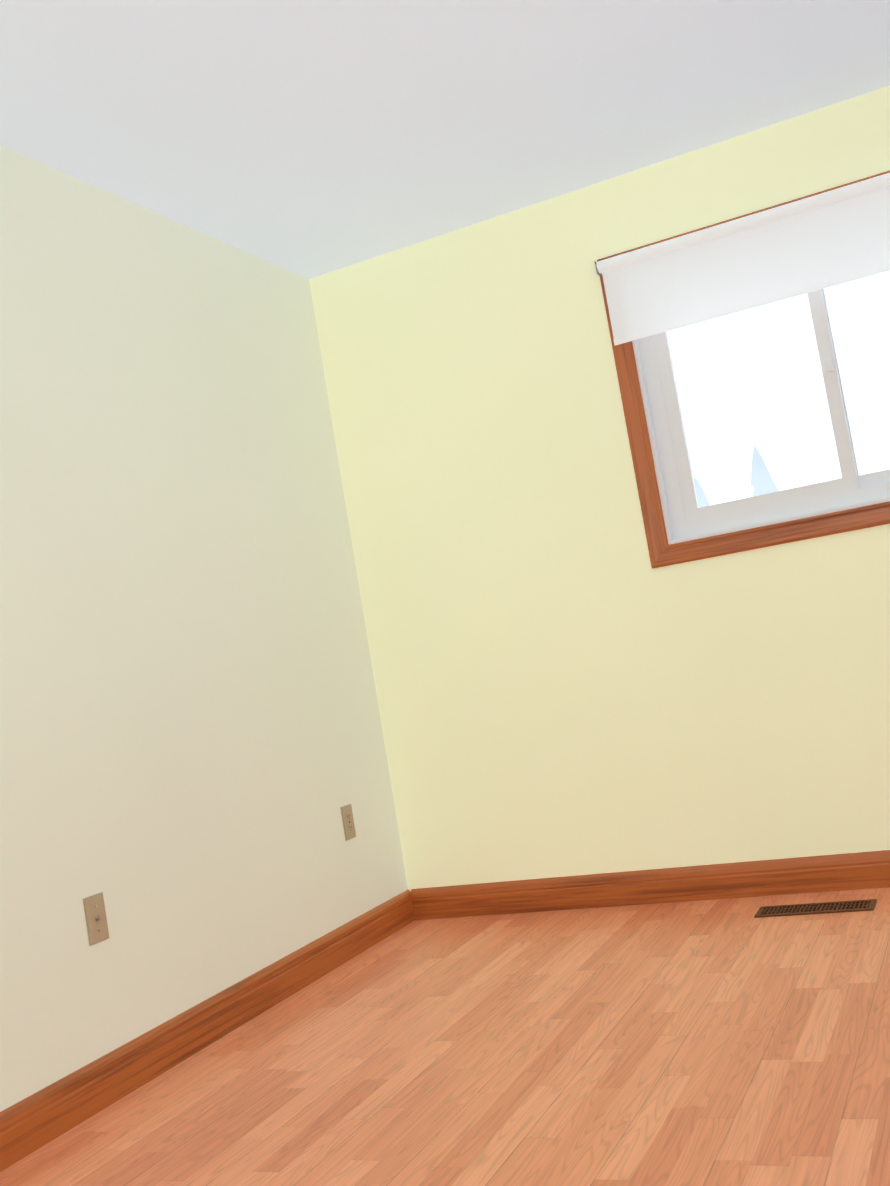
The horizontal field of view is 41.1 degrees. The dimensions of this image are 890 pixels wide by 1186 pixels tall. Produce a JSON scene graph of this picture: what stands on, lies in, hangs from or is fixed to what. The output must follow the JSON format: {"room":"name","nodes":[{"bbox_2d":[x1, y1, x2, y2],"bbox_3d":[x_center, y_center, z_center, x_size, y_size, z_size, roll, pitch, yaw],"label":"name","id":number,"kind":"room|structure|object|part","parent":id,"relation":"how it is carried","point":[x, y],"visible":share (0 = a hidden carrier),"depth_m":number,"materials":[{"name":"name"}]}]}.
{"room":"empty room","nodes":[
{"label":"empty room","id":0,"kind":"room"},
{"bbox_2d":[0,144,407,1111],"bbox_3d":[-1.312,0.050,2.431,0.140,2.440,4.780,-11,-4,24],"label":"wall","id":1,"kind":"structure","parent":0,"point":[192,754],"depth_m":3.37,"materials":[{"name":"yellow off-white paint"}]},
{"bbox_2d":[83,892,108,945],"bbox_3d":[-0.855,0.803,2.921,0.015,0.115,0.070,-11,-4,24],"label":"outlet","id":2,"kind":"object","parent":1,"relation":"attached to","point":[96,919],"visible":1,"depth_m":2.92,"materials":[{"name":"beige plastic"}]},
{"bbox_2d":[0,890,414,1171],"bbox_3d":[-1.052,1.182,2.330,0.014,0.112,4.500,-11,-4,24],"label":"baseboard","id":3,"kind":"structure","parent":1,"relation":"attached to","point":[32,1123],"depth_m":3.10,"materials":[{"name":"brown wood"}]},
{"bbox_2d":[340,804,355,840],"bbox_3d":[-0.331,0.791,4.080,0.007,0.115,0.070,-11,-4,24],"label":"electrical outlet","id":4,"kind":"object","parent":1,"relation":"attached to","point":[348,822],"visible":1,"depth_m":4.07,"materials":[{"name":"beige plastic"}]},
{"bbox_2d":[345,812,352,831],"bbox_3d":[-0.329,0.790,4.079,0.002,0.064,0.033,-11,-4,24],"label":"receptacle","id":5,"kind":"object","parent":4,"relation":"attached to","point":[348,815],"depth_m":4.08,"materials":[{"name":"beige plastic"}]},
{"bbox_2d":[0,887,889,1185],"bbox_3d":[0.793,0.930,1.487,4.375,0.100,4.780,-11,-4,24],"label":"floor","id":6,"kind":"structure","parent":0,"point":[716,1043],"depth_m":2.64,"materials":[{"name":"laminate"}]},
{"bbox_2d":[754,899,876,917],"bbox_3d":[1.113,0.950,3.564,0.345,0.005,0.115,-11,-4,24],"label":"floor vent","id":7,"kind":"object","parent":6,"relation":"in","point":[819,908],"visible":0.98,"depth_m":3.56,"materials":[{"name":"brown metal"}]},
{"bbox_2d":[0,0,889,278],"bbox_3d":[0.374,-1.571,1.641,4.375,0.100,4.780,-11,-4,24],"label":"ceiling","id":8,"kind":"structure","parent":0,"point":[308,139],"depth_m":3.25,"materials":[{"name":"paint"}]},
{"bbox_2d":[309,86,889,890],"bbox_3d":[1.606,-0.364,3.647,4.235,2.440,0.140,-11,-4,24],"label":"wall","id":9,"kind":"structure","parent":0,"point":[569,680],"depth_m":4.10,"materials":[{"name":"yellow paint"}]},
{"bbox_2d":[411,850,889,919],"bbox_3d":[1.373,0.860,3.686,3.330,0.112,0.014,-11,-4,24],"label":"baseboard","id":10,"kind":"structure","parent":9,"relation":"attached to","point":[837,872],"depth_m":3.98,"materials":[{"name":"brown wood"}]},
{"bbox_2d":[597,170,889,568],"bbox_3d":[1.230,-0.724,3.796,1.335,1.070,0.141,-11,-4,24],"label":"window","id":11,"kind":"structure","parent":9,"relation":"in","point":[864,506],"depth_m":3.91,"materials":[{"name":"brown wood"}]},
{"bbox_2d":[594,173,889,345],"bbox_3d":[1.103,-1.085,3.742,1.275,0.291,0.044,-11,-4,24],"label":"roller blind","id":12,"kind":"object","parent":11,"relation":"attached to","point":[834,237],"visible":1,"depth_m":3.81,"materials":[{"name":"fabric"}]},
{"bbox_3d":[1.001,-0.678,3.909,0.476,0.728,0.004,-11,-4,24],"label":"sash glass","id":13,"kind":"part","parent":11,"relation":"part of","materials":[{"name":"glass"}]},
{"bbox_3d":[1.001,-0.678,3.909,0.558,0.810,0.026,-11,-4,24],"label":"window sash","id":14,"kind":"part","parent":11,"relation":"part of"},
{"bbox_2d":[824,359,833,372],"bbox_3d":[1.225,-0.724,3.786,0.024,0.040,0.010,-11,-4,24],"label":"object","id":15,"kind":"structure","parent":11,"relation":"attached to","point":[828,363],"depth_m":3.78,"materials":[{"name":"white plastic"}]},
{"bbox_3d":[1.478,-0.769,3.726,0.476,0.728,0.004,-11,-4,24],"label":"sash glass","id":16,"kind":"part","parent":11,"relation":"part of","materials":[{"name":"glass"}]},
{"bbox_3d":[1.478,-0.769,3.726,0.558,0.810,0.026,-11,-4,24],"label":"window sash","id":17,"kind":"part","parent":11,"relation":"part of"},
{"label":"outside","id":18,"kind":"structure","parent":0,"visible":0},
{"bbox_3d":[17.490,2.976,29.905,90.000,0.200,59.000,-11,-4,24],"label":"ground","id":19,"kind":"structure","parent":18,"visible":0},
{"bbox_2d":[694,477,709,506],"bbox_3d":[4.336,1.230,17.730,2.164,6.100,2.283,-11,-4,24],"label":"conifer tree","id":20,"kind":"object","parent":19,"relation":"on","point":[699,498],"depth_m":17.83,"materials":[{"name":"blue plant"}]},
{"bbox_2d":[750,445,778,495],"bbox_3d":[5.430,0.880,18.310,2.517,6.500,2.163,-11,-4,24],"label":"conifer tree","id":21,"kind":"object","parent":19,"relation":"on","point":[756,470],"depth_m":18.41,"materials":[{"name":"blue plant"}]}
]}

